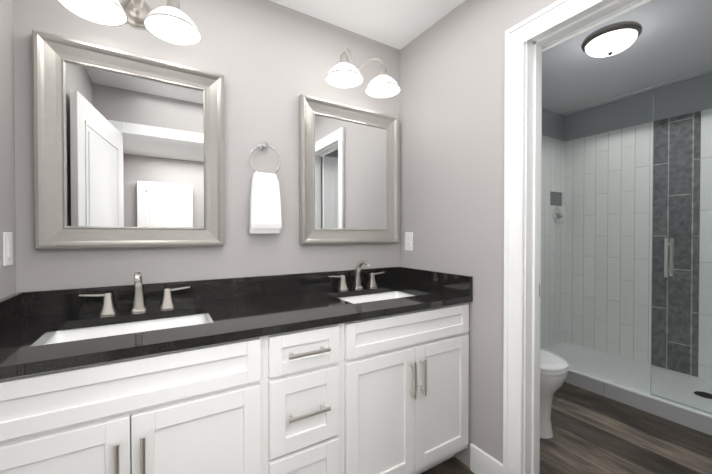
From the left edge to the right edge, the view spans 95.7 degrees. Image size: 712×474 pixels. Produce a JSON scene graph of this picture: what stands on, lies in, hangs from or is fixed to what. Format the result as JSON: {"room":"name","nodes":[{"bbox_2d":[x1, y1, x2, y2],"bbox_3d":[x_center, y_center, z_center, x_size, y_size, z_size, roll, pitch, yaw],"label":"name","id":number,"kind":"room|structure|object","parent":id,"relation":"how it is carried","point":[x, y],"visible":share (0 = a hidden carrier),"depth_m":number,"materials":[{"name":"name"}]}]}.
{"room":"bathroom","nodes":[
{"label":"bathroom","id":0,"kind":"room"},
{"bbox_2d":[0,0,15,298],"bbox_3d":[-0.171,0.005,-0.705,0.112,2.440,4.400,0,1,-31],"label":"wall","id":1,"kind":"structure","parent":0,"point":[7,199],"depth_m":1.14,"materials":[{"name":"grey paint"}]},
{"bbox_2d":[3,232,12,266],"bbox_3d":[-1.220,0.042,1.133,0.010,0.118,0.072,0,1,-31],"label":"switch plate","id":2,"kind":"object","parent":1,"relation":"attached to","point":[7,249],"visible":0.98,"depth_m":1.12,"materials":[{"name":"white plastic"}]},
{"bbox_2d":[13,0,399,292],"bbox_3d":[-0.533,-0.019,1.752,2.054,2.440,0.172,0,1,-31],"label":"wall","id":3,"kind":"structure","parent":0,"point":[271,61],"depth_m":1.61,"materials":[{"name":"grey paint"}]},
{"bbox_2d":[32,29,224,248],"bbox_3d":[-0.921,-0.363,1.383,0.665,0.815,0.044,0,1,-31],"label":"mirror","id":4,"kind":"object","parent":3,"relation":"attached to","point":[128,150],"visible":1,"depth_m":1.35,"materials":[{"name":"silver metal"}]},
{"bbox_2d":[58,0,200,45],"bbox_3d":[-0.872,-0.935,1.277,0.463,0.190,0.267,0,1,-31],"label":"sconce","id":5,"kind":"object","parent":3,"relation":"attached to","point":[171,22],"visible":1,"depth_m":1.30,"materials":[{"name":"white glass"}]},
{"bbox_2d":[249,142,281,232],"bbox_3d":[-0.466,-0.254,1.646,0.161,0.472,0.072,0,1,-31],"label":"towel ring","id":6,"kind":"object","parent":3,"relation":"attached to","point":[265,208],"visible":0.98,"depth_m":1.62,"materials":[{"name":"white fabric"}]},
{"bbox_2d":[299,94,397,244],"bbox_3d":[-0.018,-0.368,1.934,0.668,0.815,0.044,0,1,-31],"label":"mirror","id":7,"kind":"object","parent":3,"relation":"attached to","point":[348,174],"visible":0.98,"depth_m":1.91,"materials":[{"name":"silver metal"}]},
{"bbox_2d":[325,48,400,97],"bbox_3d":[0.030,-0.941,1.828,0.463,0.190,0.267,0,1,-31],"label":"sconce","id":8,"kind":"object","parent":3,"relation":"attached to","point":[343,73],"visible":1,"depth_m":1.80,"materials":[{"name":"white glass"}]},
{"bbox_2d":[400,0,557,467],"bbox_3d":[1.487,-0.005,0.306,0.112,2.440,4.400,0,1,-31],"label":"wall","id":9,"kind":"structure","parent":0,"point":[452,98],"depth_m":1.68,"materials":[{"name":"grey paint"}]},
{"bbox_2d":[405,232,412,250],"bbox_3d":[0.339,0.028,2.072,0.008,0.118,0.072,0,1,-31],"label":"electrical outlet plate","id":10,"kind":"object","parent":9,"relation":"attached to","point":[409,241],"visible":1,"depth_m":2.06,"materials":[{"name":"white plastic"}]},
{"bbox_2d":[470,443,502,473],"bbox_3d":[0.592,1.129,1.910,0.019,0.140,0.770,0,1,-31],"label":"baseboard","id":11,"kind":"structure","parent":9,"relation":"attached to","point":[482,462],"depth_m":1.57,"materials":[{"name":"white paint"}]},
{"bbox_2d":[503,0,650,473],"bbox_3d":[0.964,0.136,1.160,0.158,2.141,0.842,0,1,-31],"label":"door frame","id":12,"kind":"structure","parent":9,"relation":"attached to","point":[527,40],"depth_m":1.43,"materials":[{"name":"white paint"}]},
{"bbox_2d":[270,0,711,115],"bbox_3d":[1.590,-1.256,0.392,4.274,0.060,4.684,0,1,-31],"label":"ceiling","id":13,"kind":"structure","parent":0,"point":[673,41],"depth_m":2.07,"materials":[{"name":"white paint"}]},
{"bbox_2d":[581,21,641,57],"bbox_3d":[1.564,-1.178,1.981,0.294,0.126,0.294,0,1,-31],"label":"ceiling light","id":14,"kind":"object","parent":13,"relation":"attached to","point":[612,39],"visible":1,"depth_m":1.91,"materials":[{"name":"white glass"}]},
{"bbox_2d":[542,108,564,140],"bbox_3d":[1.279,-0.030,2.886,2.220,2.440,0.122,0,1,-31],"label":"wall","id":15,"kind":"structure","parent":0,"point":[558,129],"depth_m":3.23,"materials":[{"name":"grey paint"}]},
{"bbox_2d":[421,382,711,473],"bbox_3d":[1.590,1.244,0.417,4.274,0.060,4.684,0,1,-31],"label":"floor","id":16,"kind":"structure","parent":0,"point":[594,433],"depth_m":1.87,"materials":[{"name":"brown wood"}]},
{"bbox_2d":[0,302,468,473],"bbox_3d":[-0.326,0.769,1.421,1.826,0.870,0.617,0,1,-31],"label":"bathroom vanity","id":17,"kind":"object","parent":16,"relation":"on","point":[388,394],"visible":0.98,"depth_m":1.12,"materials":[{"name":"white wood"}]},
{"bbox_2d":[0,267,472,378],"bbox_3d":[-0.334,0.269,1.429,1.826,0.130,0.588,0,1,-31],"label":"countertop","id":18,"kind":"structure","parent":17,"relation":"on","point":[231,309],"depth_m":1.29,"materials":[{"name":"black stone"}]},
{"bbox_2d":[43,314,208,344],"bbox_3d":[-0.791,0.460,1.159,0.538,0.245,0.348,0,1,-31],"label":"sink","id":19,"kind":"object","parent":18,"relation":"in","point":[61,336],"visible":0.04,"depth_m":1.26,"materials":[{"name":"white ceramic"}]},
{"bbox_2d":[79,272,189,314],"bbox_3d":[-0.876,0.222,1.297,0.381,0.165,0.145,0,1,-31],"label":"faucet","id":20,"kind":"object","parent":18,"relation":"on","point":[108,308],"visible":0.98,"depth_m":1.32,"materials":[{"name":"silver metal"}]},
{"bbox_2d":[328,261,383,289],"bbox_3d":[0.034,0.217,1.852,0.381,0.165,0.145,0,1,-31],"label":"faucet","id":21,"kind":"object","parent":18,"relation":"on","point":[357,283],"visible":1,"depth_m":1.88,"materials":[{"name":"silver metal"}]},
{"bbox_2d":[339,291,415,303],"bbox_3d":[0.120,0.454,1.714,0.538,0.245,0.348,0,1,-31],"label":"sink","id":22,"kind":"object","parent":18,"relation":"in","point":[373,297],"visible":0.02,"depth_m":1.88,"materials":[{"name":"white ceramic"}]},
{"bbox_2d":[540,348,568,438],"bbox_3d":[1.012,0.789,2.185,0.460,0.816,0.758,0,1,-31],"label":"toilet","id":23,"kind":"object","parent":16,"relation":"on","point":[553,371],"visible":0.21,"depth_m":1.91,"materials":[{"name":"white ceramic"}]},
{"bbox_2d":[543,342,711,435],"bbox_3d":[2.424,1.140,2.201,0.742,0.112,2.236,0,1,-31],"label":"shower pan","id":24,"kind":"object","parent":16,"relation":"on","point":[607,386],"depth_m":2.42,"materials":[{"name":"tile"}]},
{"bbox_2d":[541,87,651,392],"bbox_3d":[1.791,0.026,2.591,0.024,2.108,0.890,0,1,-31],"label":"glass panel","id":25,"kind":"object","parent":24,"relation":"on","point":[598,228],"visible":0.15,"depth_m":2.46,"materials":[{"name":"clear glass"}]},
{"bbox_2d":[564,73,711,140],"bbox_3d":[2.796,-0.026,2.423,0.112,2.440,2.250,0,1,-31],"label":"wall","id":26,"kind":"structure","parent":0,"point":[598,121],"depth_m":2.80,"materials":[{"name":"grey paint"}]},
{"bbox_2d":[540,108,711,380],"bbox_3d":[2.428,0.111,2.200,0.750,2.170,2.249,0,1,-31],"label":"shower wall tile","id":27,"kind":"structure","parent":26,"relation":"attached to","point":[585,325],"depth_m":3.02,"materials":[{"name":"white tile"}]},
{"bbox_2d":[550,191,561,205],"bbox_3d":[2.018,-0.384,3.261,0.240,0.140,0.001,0,1,-31],"label":"wall niche","id":28,"kind":"object","parent":27,"relation":"attached to","point":[554,199],"depth_m":3.26,"materials":[{"name":"grey"}]},
{"bbox_2d":[553,207,563,224],"bbox_3d":[2.048,-0.209,3.233,0.170,0.180,0.059,0,1,-31],"label":"shower valve","id":29,"kind":"object","parent":27,"relation":"attached to","point":[558,218],"depth_m":3.23,"materials":[{"name":"silver metal"}]},
{"bbox_2d":[651,111,700,376],"bbox_3d":[2.594,0.057,2.622,0.003,2.069,0.280,0,1,-31],"label":"accent tile strip","id":30,"kind":"object","parent":27,"relation":"attached to","point":[677,135],"depth_m":2.61,"materials":[{"name":"grey tile"}]},
{"bbox_3d":[2.568,-0.015,1.316,0.110,2.440,0.598,0,1,-31],"label":"wall","id":31,"kind":"structure","parent":0,"visible":0},
{"bbox_2d":[650,69,711,414],"bbox_3d":[2.218,0.035,1.890,0.119,2.112,0.741,0,1,-31],"label":"shower glass door","id":32,"kind":"structure","parent":31,"relation":"attached to","point":[665,254],"depth_m":2.11,"materials":[{"name":"clear glass"}]}
]}

